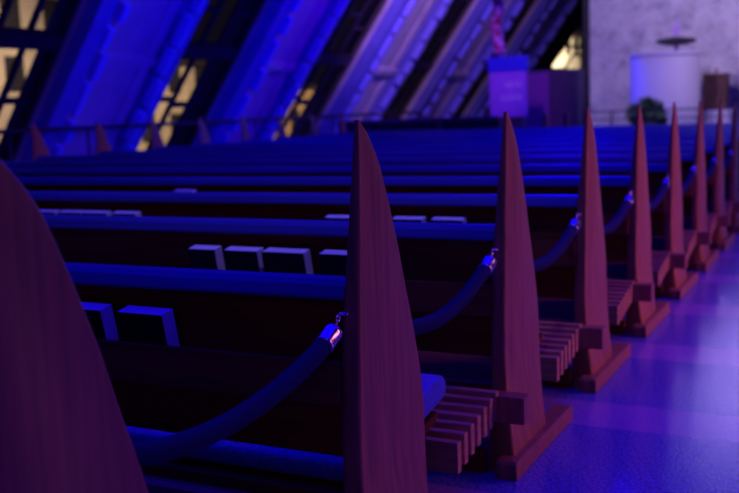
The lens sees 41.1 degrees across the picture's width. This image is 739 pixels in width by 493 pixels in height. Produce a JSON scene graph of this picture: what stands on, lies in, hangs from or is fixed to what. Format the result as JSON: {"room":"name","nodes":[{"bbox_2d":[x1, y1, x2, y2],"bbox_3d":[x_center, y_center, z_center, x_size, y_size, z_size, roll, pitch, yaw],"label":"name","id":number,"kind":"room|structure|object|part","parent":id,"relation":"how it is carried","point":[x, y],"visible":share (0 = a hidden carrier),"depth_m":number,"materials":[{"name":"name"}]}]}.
{"room":"house of worship","nodes":[
{"label":"house of worship","id":0,"kind":"room"},
{"bbox_2d":[531,0,582,70],"bbox_3d":[6.158,-7.061,32.153,5.357,6.960,3.710,2,9,27],"label":"rib","id":1,"kind":"structure","parent":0,"point":[573,20],"depth_m":32.71,"materials":[{"name":"grey"}]},
{"bbox_2d":[550,22,582,69],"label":"window","id":2,"kind":"structure","parent":1,"relation":"in","point":[571,57],"depth_m":35.41,"materials":[{"name":"grey"}]},
{"bbox_2d":[427,233,738,492],"bbox_3d":[6.537,-1.545,18.518,18.900,0.100,49.000,2,9,27],"label":"floor","id":3,"kind":"structure","parent":0,"point":[666,420],"depth_m":3.77,"materials":[{"name":"stone"}]},
{"bbox_2d":[0,160,148,492],"bbox_3d":[-3.797,0.333,3.050,7.594,1.185,1.014,2,9,27],"label":"pew","id":4,"kind":"object","parent":3,"relation":"on","point":[63,429],"visible":1,"depth_m":1.42,"materials":[{"name":"brown wood"}]},
{"bbox_2d":[12,0,208,160],"bbox_3d":[-2.928,-4.246,13.915,5.801,7.216,2.263,3,9,31],"label":"rib","id":5,"kind":"object","parent":3,"relation":"on","point":[115,62],"visible":0.66,"depth_m":14.59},
{"bbox_2d":[0,0,76,160],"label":"window","id":6,"kind":"structure","parent":5,"relation":"attached to","point":[31,31],"depth_m":13.39,"materials":[{"name":"grey"}]},
{"bbox_2d":[0,0,419,160],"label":"railing","id":7,"kind":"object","parent":5,"relation":"attached to","point":[217,36],"depth_m":16.99,"materials":[{"name":"grey"}]},
{"bbox_3d":[-4.636,-0.936,12.782,0.033,1.070,0.033,-1,8,4],"label":"post","id":8,"kind":"part","parent":7,"relation":"part of","materials":[{"name":"grey"}]},
{"bbox_3d":[-3.988,-1.138,14.063,0.033,1.070,0.033,-1,8,4],"label":"post","id":9,"kind":"part","parent":7,"relation":"part of","materials":[{"name":"grey"}]},
{"bbox_3d":[-3.340,-1.365,15.341,0.057,1.120,20.500,2,9,27],"label":"side railing","id":10,"kind":"part","parent":7,"relation":"part of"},
{"bbox_3d":[-3.359,-1.889,15.268,0.057,0.060,20.500,2,9,27],"label":"handrail","id":11,"kind":"part","parent":7,"relation":"part of","materials":[{"name":"grey"}]},
{"bbox_3d":[-2.042,-1.744,17.907,0.033,1.070,0.033,-9,10,-40],"label":"post","id":12,"kind":"part","parent":7,"relation":"part of","materials":[{"name":"grey"}]},
{"bbox_3d":[-1.394,-1.946,19.188,0.033,1.070,0.033,-9,10,-40],"label":"post","id":13,"kind":"part","parent":7,"relation":"part of","materials":[{"name":"grey"}]},
{"bbox_3d":[-0.745,-2.148,20.469,0.033,1.070,0.033,-1,8,4],"label":"post","id":14,"kind":"part","parent":7,"relation":"part of","materials":[{"name":"grey"}]},
{"bbox_2d":[64,120,437,492],"bbox_3d":[-3.307,0.181,4.017,7.594,1.185,1.014,2,9,27],"label":"pew","id":15,"kind":"object","parent":3,"relation":"on","point":[238,331],"visible":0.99,"depth_m":2.48,"materials":[{"name":"brown wood"}]},
{"bbox_2d":[81,302,119,340],"bbox_3d":[-0.781,0.244,2.704,0.196,0.184,0.083,2,9,27],"label":"book","id":16,"kind":"object","parent":15,"relation":"on","point":[101,318],"visible":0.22,"depth_m":2.64,"materials":[{"name":"black paper"}]},
{"bbox_2d":[116,305,180,346],"bbox_3d":[-0.577,0.251,2.602,0.150,0.184,0.083,2,9,27],"label":"book","id":17,"kind":"object","parent":15,"relation":"on","point":[138,324],"visible":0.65,"depth_m":2.56,"materials":[{"name":"black paper"}]},
{"bbox_2d":[126,426,174,441],"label":"seat cushion","id":18,"kind":"object","parent":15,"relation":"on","point":[136,434],"depth_m":2.77,"materials":[{"name":"blue fabric"}]},
{"bbox_3d":[-3.317,-0.014,3.985,7.320,0.051,0.074,2,9,27],"label":"rail","id":19,"kind":"part","parent":15,"relation":"part of","materials":[{"name":"wood"}]},
{"bbox_3d":[-3.298,0.204,4.038,7.320,0.417,0.024,2,9,27],"label":"backrest","id":20,"kind":"part","parent":15,"relation":"part of","materials":[{"name":"brown wood"}]},
{"bbox_2d":[132,314,342,466],"bbox_3d":[-0.264,0.285,1.921,0.062,0.150,0.824,3,9,30],"label":"rope","id":21,"kind":"object","parent":15,"relation":"hanging from","point":[189,441],"visible":0.7,"depth_m":1.91,"materials":[{"name":"blue fabric"}]},
{"bbox_2d":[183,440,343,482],"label":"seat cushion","id":22,"kind":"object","parent":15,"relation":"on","point":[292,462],"depth_m":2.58,"materials":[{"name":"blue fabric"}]},
{"bbox_3d":[-3.176,0.448,4.298,7.320,0.100,0.465,2,9,27],"label":"seat","id":23,"kind":"part","parent":15,"relation":"part of","materials":[{"name":"blue fabric"}]},
{"bbox_3d":[0.046,0.280,2.448,0.101,1.185,0.435,2,9,27],"label":"panel","id":24,"kind":"part","parent":15,"relation":"part of","materials":[{"name":"brown wood"}]},
{"bbox_2d":[421,373,445,417],"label":"seat cushion","id":25,"kind":"object","parent":15,"relation":"on","point":[433,386],"depth_m":2.85,"materials":[{"name":"blue fabric"}]},
{"bbox_2d":[188,0,349,145],"bbox_3d":[-1.030,-4.838,17.672,5.801,7.216,2.163,3,9,31],"label":"rib","id":26,"kind":"object","parent":3,"relation":"on","point":[283,40],"visible":0.74,"depth_m":18.19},
{"bbox_2d":[273,0,382,138],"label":"window","id":27,"kind":"structure","parent":26,"relation":"attached to","point":[337,52],"depth_m":20.80,"materials":[{"name":"grey"}]},
{"bbox_2d":[42,112,572,480],"bbox_3d":[-2.838,0.034,4.945,7.594,1.185,1.014,2,9,27],"label":"pew","id":28,"kind":"object","parent":3,"relation":"on","point":[487,356],"visible":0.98,"depth_m":3.38,"materials":[{"name":"brown wood"}]},
{"bbox_2d":[188,245,225,269],"bbox_3d":[-0.619,0.087,3.787,0.126,0.184,0.083,2,9,27],"label":"book","id":29,"kind":"object","parent":28,"relation":"on","point":[200,256],"visible":0.54,"depth_m":3.75,"materials":[{"name":"black paper"}]},
{"bbox_2d":[223,246,264,271],"bbox_3d":[-0.461,0.092,3.707,0.150,0.184,0.083,2,9,27],"label":"book","id":30,"kind":"object","parent":28,"relation":"on","point":[237,258],"visible":0.5,"depth_m":3.67,"materials":[{"name":"black paper"}]},
{"bbox_3d":[-2.847,-0.160,4.912,7.320,0.051,0.074,2,9,27],"label":"rail","id":31,"kind":"part","parent":28,"relation":"part of","materials":[{"name":"wood"}]},
{"bbox_3d":[-2.828,0.058,4.965,7.320,0.417,0.024,2,9,27],"label":"backrest","id":32,"kind":"part","parent":28,"relation":"part of","materials":[{"name":"brown wood"}]},
{"bbox_2d":[261,247,313,273],"bbox_3d":[-0.296,0.098,3.623,0.180,0.184,0.083,2,9,28],"label":"book","id":33,"kind":"object","parent":28,"relation":"on","point":[277,260],"visible":0.53,"depth_m":3.58,"materials":[{"name":"black paper"}]},
{"bbox_2d":[318,250,346,275],"bbox_3d":[-0.094,0.105,3.524,0.150,0.184,0.083,2,9,27],"label":"book","id":34,"kind":"object","parent":28,"relation":"on","point":[332,262],"visible":0.35,"depth_m":3.50,"materials":[{"name":"black paper"}]},
{"bbox_2d":[412,249,496,334],"bbox_3d":[0.206,0.145,2.850,0.062,0.162,0.824,3,9,30],"label":"rope","id":35,"kind":"object","parent":28,"relation":"hanging from","point":[433,321],"visible":0.58,"depth_m":2.92,"materials":[{"name":"blue fabric"}]},
{"bbox_3d":[-2.875,0.602,4.909,7.306,0.075,0.030,2,9,27],"label":"footboard","id":36,"kind":"part","parent":28,"relation":"part of","materials":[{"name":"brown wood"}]},
{"bbox_3d":[-2.706,0.301,5.226,7.320,0.100,0.465,2,9,27],"label":"seat","id":37,"kind":"part","parent":28,"relation":"part of","materials":[{"name":"brown wood"}]},
{"bbox_3d":[0.516,0.133,3.376,0.101,1.185,0.435,2,9,27],"label":"panel","id":38,"kind":"part","parent":28,"relation":"part of","materials":[{"name":"brown wood"}]},
{"bbox_2d":[27,107,630,392],"bbox_3d":[-2.368,-0.112,5.873,7.594,1.185,1.014,2,9,27],"label":"pew","id":39,"kind":"object","parent":3,"relation":"on","point":[572,291],"visible":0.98,"depth_m":4.35,"materials":[{"name":"brown wood"}]},
{"bbox_2d":[40,209,59,214],"bbox_3d":[-1.796,-0.116,5.540,0.150,0.184,0.083,2,9,26],"label":"book","id":40,"kind":"object","parent":39,"relation":"on","point":[52,212],"visible":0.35,"depth_m":5.49,"materials":[{"name":"black paper"}]},
{"bbox_2d":[57,210,85,214],"bbox_3d":[-1.633,-0.110,5.459,0.166,0.184,0.083,2,9,26],"label":"book","id":41,"kind":"object","parent":39,"relation":"on","point":[63,212],"visible":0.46,"depth_m":5.42,"materials":[{"name":"black paper"}]},
{"bbox_2d":[81,210,111,215],"bbox_3d":[-1.474,-0.105,5.379,0.170,0.184,0.083,2,9,26],"label":"book","id":42,"kind":"object","parent":39,"relation":"on","point":[88,212],"visible":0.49,"depth_m":5.33,"materials":[{"name":"black paper"}]},
{"bbox_2d":[111,211,141,215],"bbox_3d":[-1.289,-0.098,5.285,0.166,0.184,0.083,2,9,27],"label":"book","id":43,"kind":"object","parent":39,"relation":"on","point":[117,213],"visible":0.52,"depth_m":5.24,"materials":[{"name":"black paper"}]},
{"bbox_3d":[-2.378,-0.306,5.840,7.320,0.051,0.074,2,9,27],"label":"rail","id":44,"kind":"part","parent":39,"relation":"part of","materials":[{"name":"wood"}]},
{"bbox_3d":[-2.359,-0.089,5.893,7.320,0.417,0.024,2,9,27],"label":"backrest","id":45,"kind":"part","parent":39,"relation":"part of","materials":[{"name":"brown wood"}]},
{"bbox_2d":[324,215,348,220],"bbox_3d":[-0.129,-0.059,4.705,0.150,0.184,0.083,2,9,27],"label":"book","id":46,"kind":"object","parent":39,"relation":"on","point":[329,217],"visible":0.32,"depth_m":4.67,"materials":[{"name":"black paper"}]},
{"bbox_2d":[392,216,426,221],"bbox_3d":[0.190,-0.048,4.544,0.156,0.184,0.083,2,9,27],"label":"book","id":47,"kind":"object","parent":39,"relation":"on","point":[396,218],"visible":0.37,"depth_m":4.51,"materials":[{"name":"black paper"}]},
{"bbox_2d":[430,217,466,222],"bbox_3d":[0.364,-0.042,4.456,0.156,0.184,0.083,2,9,27],"label":"book","id":48,"kind":"object","parent":39,"relation":"on","point":[434,219],"visible":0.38,"depth_m":4.42,"materials":[{"name":"black paper"}]},
{"bbox_3d":[-2.237,0.155,6.153,7.320,0.100,0.465,2,9,27],"label":"seat","id":49,"kind":"part","parent":39,"relation":"part of","materials":[{"name":"brown wood"}]},
{"bbox_3d":[-2.406,0.455,5.836,7.306,0.075,0.030,2,9,27],"label":"footboard","id":50,"kind":"part","parent":39,"relation":"part of","materials":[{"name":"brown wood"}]},
{"bbox_2d":[533,214,580,271],"bbox_3d":[0.675,-0.001,3.777,0.062,0.162,0.824,3,9,30],"label":"rope","id":51,"kind":"object","parent":39,"relation":"hanging from","point":[574,224],"visible":0.54,"depth_m":3.87,"materials":[{"name":"blue fabric"}]},
{"bbox_3d":[0.985,-0.013,4.303,0.101,1.185,0.435,2,9,27],"label":"panel","id":52,"kind":"part","parent":39,"relation":"part of","materials":[{"name":"brown wood"}]},
{"bbox_2d":[16,104,669,337],"bbox_3d":[-1.899,-0.258,6.800,7.594,1.185,1.014,2,9,27],"label":"pew","id":53,"kind":"object","parent":3,"relation":"on","point":[630,285],"visible":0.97,"depth_m":5.34,"materials":[{"name":"brown wood"}]},
{"bbox_2d":[173,189,196,191],"bbox_3d":[-1.181,-0.267,6.388,0.160,0.206,0.088,2,9,27],"label":"book","id":54,"kind":"object","parent":53,"relation":"on","point":[177,190],"visible":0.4,"depth_m":6.35,"materials":[{"name":"black paper"}]},
{"bbox_3d":[-1.908,-0.452,6.768,7.320,0.051,0.074,2,9,27],"label":"rail","id":55,"kind":"part","parent":53,"relation":"part of","materials":[{"name":"wood"}]},
{"bbox_3d":[-1.889,-0.235,6.821,7.320,0.417,0.024,2,9,27],"label":"backrest","id":56,"kind":"part","parent":53,"relation":"part of","materials":[{"name":"brown wood"}]},
{"bbox_3d":[-1.767,0.009,7.081,7.320,0.100,0.465,2,9,27],"label":"seat","id":57,"kind":"part","parent":53,"relation":"part of","materials":[{"name":"blue fabric"}]},
{"bbox_3d":[-1.936,0.309,6.764,7.306,0.075,0.030,2,9,27],"label":"footboard","id":58,"kind":"part","parent":53,"relation":"part of","materials":[{"name":"brown wood"}]},
{"bbox_2d":[604,191,633,234],"bbox_3d":[1.145,-0.148,4.705,0.062,0.162,0.824,3,9,30],"label":"rope","id":59,"kind":"object","parent":53,"relation":"hanging from","point":[621,214],"visible":0.65,"depth_m":4.82,"materials":[{"name":"blue fabric"}]},
{"bbox_3d":[1.455,-0.159,5.231,0.101,1.185,0.435,2,9,27],"label":"panel","id":60,"kind":"part","parent":53,"relation":"part of","materials":[{"name":"brown wood"}]},
{"bbox_2d":[9,102,697,299],"bbox_3d":[-1.429,-0.404,7.728,7.594,1.185,1.014,2,9,27],"label":"pew","id":61,"kind":"object","parent":3,"relation":"on","point":[668,257],"visible":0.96,"depth_m":6.38,"materials":[{"name":"brown wood"}]},
{"bbox_3d":[-1.438,-0.598,7.696,7.320,0.051,0.074,2,9,27],"label":"rail","id":62,"kind":"part","parent":61,"relation":"part of","materials":[{"name":"wood"}]},
{"bbox_3d":[-1.419,-0.381,7.748,7.320,0.417,0.024,2,9,27],"label":"backrest","id":63,"kind":"part","parent":61,"relation":"part of","materials":[{"name":"brown wood"}]},
{"bbox_3d":[-1.297,-0.137,8.009,7.320,0.100,0.465,2,9,27],"label":"seat","id":64,"kind":"part","parent":61,"relation":"part of","materials":[{"name":"blue fabric"}]},
{"bbox_3d":[-1.466,0.163,7.692,7.306,0.075,0.030,2,9,27],"label":"footboard","id":65,"kind":"part","parent":61,"relation":"part of","materials":[{"name":"brown wood"}]},
{"bbox_2d":[649,176,670,210],"bbox_3d":[1.614,-0.294,5.633,0.062,0.162,0.824,3,9,30],"label":"rope","id":66,"kind":"object","parent":61,"relation":"hanging from","point":[656,201],"visible":0.59,"depth_m":5.77,"materials":[{"name":"blue fabric"}]},
{"bbox_3d":[1.925,-0.305,6.159,0.101,1.185,0.435,2,9,27],"label":"panel","id":67,"kind":"part","parent":61,"relation":"part of","materials":[{"name":"brown wood"}]},
{"bbox_2d":[2,101,718,270],"bbox_3d":[-0.959,-0.550,8.656,7.594,1.185,1.014,2,9,27],"label":"pew","id":68,"kind":"object","parent":3,"relation":"on","point":[697,240],"visible":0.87,"depth_m":7.43,"materials":[{"name":"brown wood"}]},
{"bbox_3d":[-0.969,-0.745,8.623,7.320,0.051,0.074,2,9,27],"label":"rail","id":69,"kind":"part","parent":68,"relation":"part of","materials":[{"name":"wood"}]},
{"bbox_3d":[-0.950,-0.527,8.676,7.320,0.417,0.024,2,9,27],"label":"backrest","id":70,"kind":"part","parent":68,"relation":"part of","materials":[{"name":"brown wood"}]},
{"bbox_3d":[-0.828,-0.283,8.936,7.320,0.100,0.465,2,9,27],"label":"seat","id":71,"kind":"part","parent":68,"relation":"part of","materials":[{"name":"blue fabric"}]},
{"bbox_3d":[-0.997,0.017,8.619,7.306,0.075,0.030,2,9,27],"label":"footboard","id":72,"kind":"part","parent":68,"relation":"part of","materials":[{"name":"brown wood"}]},
{"bbox_2d":[682,164,696,192],"bbox_3d":[2.084,-0.440,6.560,0.062,0.162,0.824,3,9,30],"label":"rope","id":73,"kind":"object","parent":68,"relation":"hanging from","point":[693,170],"visible":0.52,"depth_m":6.71,"materials":[{"name":"blue fabric"}]},
{"bbox_3d":[2.394,-0.451,7.086,0.101,1.185,0.435,2,9,27],"label":"panel","id":74,"kind":"part","parent":68,"relation":"part of","materials":[{"name":"brown wood"}]},
{"bbox_2d":[306,0,451,135],"bbox_3d":[0.979,-5.461,21.621,5.801,7.216,2.413,3,9,31],"label":"rib","id":75,"kind":"object","parent":3,"relation":"on","point":[399,31],"visible":0.62,"depth_m":21.92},
{"bbox_2d":[380,0,469,119],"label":"window","id":76,"kind":"structure","parent":75,"relation":"attached to","point":[425,62],"depth_m":24.81,"materials":[{"name":"grey"}]},
{"bbox_2d":[31,100,734,249],"bbox_3d":[-0.490,-0.697,9.583,7.594,1.185,1.014,2,9,27],"label":"pew","id":77,"kind":"object","parent":3,"relation":"on","point":[718,222],"visible":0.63,"depth_m":8.55,"materials":[{"name":"brown wood"}]},
{"bbox_3d":[-3.754,-0.823,11.329,0.101,1.185,0.435,2,9,27],"label":"panel","id":78,"kind":"part","parent":77,"relation":"part of","materials":[{"name":"brown wood"}]},
{"bbox_3d":[-0.499,-0.891,9.551,7.320,0.051,0.074,2,9,27],"label":"rail","id":79,"kind":"part","parent":77,"relation":"part of","materials":[{"name":"wood"}]},
{"bbox_3d":[-0.480,-0.673,9.604,7.320,0.417,0.024,2,9,27],"label":"backrest","id":80,"kind":"part","parent":77,"relation":"part of","materials":[{"name":"brown wood"}]},
{"bbox_3d":[-0.358,-0.430,9.864,7.320,0.100,0.465,2,9,27],"label":"seat","id":81,"kind":"part","parent":77,"relation":"part of","materials":[{"name":"brown wood"}]},
{"bbox_2d":[706,157,717,179],"bbox_3d":[2.554,-0.586,7.488,0.062,0.162,0.824,3,9,30],"label":"rope","id":82,"kind":"object","parent":77,"relation":"hanging from","point":[714,160],"visible":0.48,"depth_m":7.65,"materials":[{"name":"blue fabric"}]},
{"bbox_3d":[2.864,-0.598,8.014,0.101,1.185,0.435,2,9,27],"label":"panel","id":83,"kind":"part","parent":77,"relation":"part of","materials":[{"name":"brown wood"}]},
{"bbox_2d":[95,99,738,232],"bbox_3d":[-0.020,-0.843,10.511,7.594,1.185,1.014,2,9,27],"label":"pew","id":84,"kind":"object","parent":3,"relation":"on","point":[731,174],"visible":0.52,"depth_m":9.66,"materials":[{"name":"brown wood"}]},
{"bbox_3d":[-3.284,-0.970,12.256,0.101,1.185,0.435,2,9,27],"label":"panel","id":85,"kind":"part","parent":84,"relation":"part of","materials":[{"name":"brown wood"}]},
{"bbox_3d":[-0.030,-1.037,10.479,7.320,0.051,0.074,2,9,27],"label":"rail","id":86,"kind":"part","parent":84,"relation":"part of","materials":[{"name":"wood"}]},
{"bbox_3d":[0.111,-0.576,10.792,7.320,0.100,0.465,2,9,27],"label":"seat","id":87,"kind":"part","parent":84,"relation":"part of","materials":[{"name":"brown wood"}]},
{"bbox_3d":[-0.011,-0.820,10.531,7.320,0.417,0.024,2,9,27],"label":"backrest","id":88,"kind":"part","parent":84,"relation":"part of","materials":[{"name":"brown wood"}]},
{"bbox_2d":[724,149,733,169],"bbox_3d":[3.023,-0.732,8.416,0.062,0.162,0.824,3,9,30],"label":"rope","id":89,"kind":"object","parent":84,"relation":"hanging from","point":[730,153],"visible":0.52,"depth_m":8.57,"materials":[{"name":"blue fabric"}]},
{"bbox_3d":[3.333,-0.744,8.942,0.101,1.185,0.435,2,9,27],"label":"panel","id":90,"kind":"part","parent":84,"relation":"part of","materials":[{"name":"brown wood"}]},
{"bbox_2d":[337,116,499,133],"bbox_3d":[0.887,-1.911,18.605,3.300,1.000,0.120,2,9,27],"label":"barrier","id":91,"kind":"object","parent":3,"relation":"on","point":[489,122],"visible":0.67,"depth_m":18.43,"materials":[{"name":"grey"}]},
{"bbox_3d":[0.870,-2.371,18.541,3.300,0.070,0.120,2,9,27],"label":"rail","id":92,"kind":"part","parent":91,"relation":"part of","materials":[{"name":"grey concrete"}]},
{"bbox_2d":[436,118,441,129],"bbox_3d":[1.298,-1.866,18.177,0.139,1.000,0.100,2,9,27],"label":"wooden post","id":93,"kind":"object","parent":3,"relation":"on","point":[439,120],"visible":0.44,"depth_m":18.08,"materials":[{"name":"brown wood"}]},
{"bbox_2d":[151,119,738,149],"bbox_3d":[0.450,-0.989,11.439,7.594,1.185,1.014,2,9,27],"label":"pew","id":94,"kind":"object","parent":3,"relation":"on","point":[157,143],"visible":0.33,"depth_m":11.38,"materials":[{"name":"brown wood"}]},
{"bbox_3d":[-2.815,-1.116,13.184,0.101,1.185,0.435,2,9,27],"label":"panel","id":95,"kind":"part","parent":94,"relation":"part of","materials":[{"name":"brown wood"}]},
{"bbox_3d":[0.440,-1.183,11.406,7.320,0.051,0.074,2,9,27],"label":"rail","id":96,"kind":"part","parent":94,"relation":"part of","materials":[{"name":"wood"}]},
{"bbox_2d":[398,0,525,118],"bbox_3d":[3.043,-6.101,25.681,5.801,7.216,2.612,3,9,31],"label":"rib","id":97,"kind":"object","parent":3,"relation":"on","point":[462,57],"visible":0.7,"depth_m":25.81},
{"bbox_2d":[452,0,532,117],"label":"window","id":98,"kind":"structure","parent":97,"relation":"attached to","point":[517,19],"depth_m":28.85,"materials":[{"name":"grey"}]},
{"bbox_2d":[198,117,738,145],"bbox_3d":[0.919,-1.135,12.366,7.594,1.185,1.014,2,9,27],"label":"pew","id":99,"kind":"object","parent":3,"relation":"on","point":[204,140],"visible":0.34,"depth_m":12.39,"materials":[{"name":"brown wood"}]},
{"bbox_3d":[-2.345,-1.262,14.112,0.101,1.185,0.435,2,9,27],"label":"panel","id":100,"kind":"part","parent":99,"relation":"part of","materials":[{"name":"brown wood"}]},
{"bbox_3d":[0.909,-1.329,12.334,7.320,0.051,0.074,2,9,27],"label":"rail","id":101,"kind":"part","parent":99,"relation":"part of","materials":[{"name":"wood"}]},
{"bbox_2d":[240,115,738,141],"bbox_3d":[1.389,-1.281,13.294,7.594,1.185,1.014,2,9,27],"label":"pew","id":102,"kind":"object","parent":3,"relation":"on","point":[245,135],"visible":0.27,"depth_m":13.38,"materials":[{"name":"brown wood"}]},
{"bbox_3d":[-1.876,-1.408,15.039,0.101,1.185,0.435,2,9,27],"label":"panel","id":103,"kind":"part","parent":102,"relation":"part of","materials":[{"name":"brown wood"}]},
{"bbox_3d":[1.379,-1.476,13.262,7.320,0.051,0.074,2,9,27],"label":"rail","id":104,"kind":"part","parent":102,"relation":"part of","materials":[{"name":"wood"}]},
{"bbox_2d":[487,55,528,127],"bbox_3d":[2.726,-2.633,19.257,0.800,2.120,0.240,2,9,27],"label":"banner stand","id":105,"kind":"object","parent":3,"relation":"on","point":[508,75],"visible":0.76,"depth_m":19.13,"materials":[{"name":"fabric"}]},
{"bbox_2d":[489,0,505,55],"bbox_3d":[2.417,-6.022,18.880,0.314,4.665,0.316,2,9,27],"label":"flower garland","id":106,"kind":"object","parent":105,"relation":"on","point":[498,9],"visible":1,"depth_m":19.05},
{"bbox_3d":[2.714,-2.970,19.210,0.740,0.880,0.100,2,9,27],"label":"panel","id":107,"kind":"part","parent":105,"relation":"part of","materials":[{"name":"fabric"}]},
{"bbox_2d":[277,114,738,138],"bbox_3d":[1.858,-1.427,14.222,7.594,1.185,1.014,2,9,27],"label":"pew","id":108,"kind":"object","parent":3,"relation":"on","point":[282,134],"visible":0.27,"depth_m":14.38,"materials":[{"name":"brown wood"}]},
{"bbox_3d":[-1.406,-1.554,15.967,0.101,1.185,0.435,2,9,27],"label":"panel","id":109,"kind":"part","parent":108,"relation":"part of","materials":[{"name":"brown wood"}]},
{"bbox_3d":[1.849,-1.622,14.189,7.320,0.051,0.074,2,9,27],"label":"rail","id":110,"kind":"part","parent":108,"relation":"part of","materials":[{"name":"wood"}]},
{"bbox_2d":[458,0,578,116],"bbox_3d":[4.986,-6.707,29.526,5.801,7.216,2.512,3,9,31],"label":"rib","id":111,"kind":"object","parent":3,"relation":"on","point":[538,26],"visible":0.52,"depth_m":29.54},
{"bbox_2d":[310,113,738,135],"bbox_3d":[2.328,-1.574,15.149,7.594,1.185,1.014,2,9,27],"label":"pew","id":112,"kind":"object","parent":3,"relation":"on","point":[313,128],"visible":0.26,"depth_m":15.39,"materials":[{"name":"brown wood"}]},
{"bbox_3d":[-0.936,-1.700,16.895,0.101,1.185,0.435,2,9,27],"label":"panel","id":113,"kind":"part","parent":112,"relation":"part of","materials":[{"name":"brown wood"}]},
{"bbox_3d":[2.318,-1.768,15.117,7.320,0.051,0.074,2,9,27],"label":"rail","id":114,"kind":"part","parent":112,"relation":"part of","materials":[{"name":"wood"}]},
{"bbox_2d":[339,112,738,133],"bbox_3d":[2.798,-1.720,16.077,7.594,1.185,1.014,2,9,27],"label":"pew","id":115,"kind":"object","parent":3,"relation":"on","point":[343,130],"visible":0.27,"depth_m":16.36,"materials":[{"name":"brown wood"}]},
{"bbox_3d":[-0.467,-1.847,17.822,0.101,1.185,0.435,2,9,27],"label":"panel","id":116,"kind":"part","parent":115,"relation":"part of","materials":[{"name":"brown wood"}]},
{"bbox_3d":[2.788,-1.914,16.045,7.320,0.051,0.074,2,9,27],"label":"rail","id":117,"kind":"part","parent":115,"relation":"part of","materials":[{"name":"wood"}]},
{"bbox_2d":[542,114,547,126],"bbox_3d":[3.085,-1.815,17.281,0.139,1.020,0.100,2,9,27],"label":"wooden post","id":118,"kind":"object","parent":3,"relation":"on","point":[544,116],"visible":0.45,"depth_m":17.18,"materials":[{"name":"brown wood"}]},
{"bbox_2d":[526,69,583,127],"bbox_3d":[3.846,-2.724,20.527,1.120,1.870,0.630,2,9,27],"label":"tall cabinet","id":119,"kind":"object","parent":3,"relation":"on","point":[554,93],"visible":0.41,"depth_m":20.18,"materials":[{"name":"wood"}]},
{"bbox_3d":[3.465,-2.725,20.380,0.530,1.700,0.030,2,9,27],"label":"door","id":120,"kind":"part","parent":119,"relation":"part of","materials":[{"name":"purple"}]},
{"bbox_3d":[3.957,-2.709,20.134,0.530,1.700,0.030,2,9,27],"label":"door","id":121,"kind":"part","parent":119,"relation":"part of","materials":[{"name":"wood"}]},
{"bbox_2d":[563,113,568,126],"bbox_3d":[3.415,-1.803,17.115,0.139,1.020,0.100,2,9,27],"label":"wooden post","id":122,"kind":"object","parent":3,"relation":"on","point":[565,115],"visible":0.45,"depth_m":17.02,"materials":[{"name":"brown wood"}]},
{"bbox_2d":[624,95,670,124],"bbox_3d":[5.811,-2.530,20.659,0.926,1.310,0.800,-3,8,-4],"label":"potted plant","id":123,"kind":"object","parent":3,"relation":"on","point":[647,103],"visible":0.56,"depth_m":20.46,"materials":[{"name":"green plant"}]},
{"bbox_2d":[583,107,738,125],"bbox_3d":[6.339,-2.118,18.642,4.632,1.014,0.032,2,9,27],"label":"altar rail","id":124,"kind":"object","parent":3,"relation":"on","point":[655,110],"visible":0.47,"depth_m":18.98,"materials":[{"name":"wood"}]},
{"bbox_3d":[6.324,-2.529,18.584,4.600,0.184,0.028,2,9,27],"label":"handrail","id":125,"kind":"part","parent":124,"relation":"part of","materials":[{"name":"black metal"}]},
{"bbox_2d":[629,21,701,124],"bbox_3d":[6.468,-3.458,21.534,1.520,2.860,1.520,2,9,27],"label":"baptismal font","id":126,"kind":"object","parent":3,"relation":"on","point":[669,77],"visible":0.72,"depth_m":20.91,"materials":[{"name":"white stone"}]},
{"bbox_3d":[6.630,-4.437,21.298,0.860,0.190,0.860,2,9,27],"label":"lid","id":127,"kind":"part","parent":126,"relation":"part of","materials":[{"name":"black metal"}]},
{"bbox_2d":[702,109,733,122],"bbox_3d":[7.808,-2.608,22.122,0.740,0.920,0.640,2,9,27],"label":"pedestal","id":128,"kind":"object","parent":3,"relation":"on","point":[729,112],"visible":0.27,"depth_m":21.81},
{"bbox_2d":[702,68,730,109],"bbox_3d":[7.748,-3.520,22.008,0.560,0.920,0.440,2,9,27],"label":"wooden chest","id":129,"kind":"object","parent":128,"relation":"on","point":[716,86],"visible":0.93,"depth_m":21.84,"materials":[{"name":"brown wood"}]},
{"bbox_2d":[590,0,738,125],"bbox_3d":[11.159,-5.623,20.856,12.980,7.000,0.400,2,9,27],"label":"wall","id":130,"kind":"structure","parent":0,"point":[619,29],"depth_m":23.09,"materials":[{"name":"paint"}]},
{"bbox_2d":[583,0,589,110],"bbox_3d":[5.296,-5.823,23.792,0.140,7.000,0.540,2,9,27],"label":"trim","id":131,"kind":"structure","parent":130,"relation":"attached to","point":[586,3],"depth_m":23.71,"materials":[{"name":"grey"}]}
]}

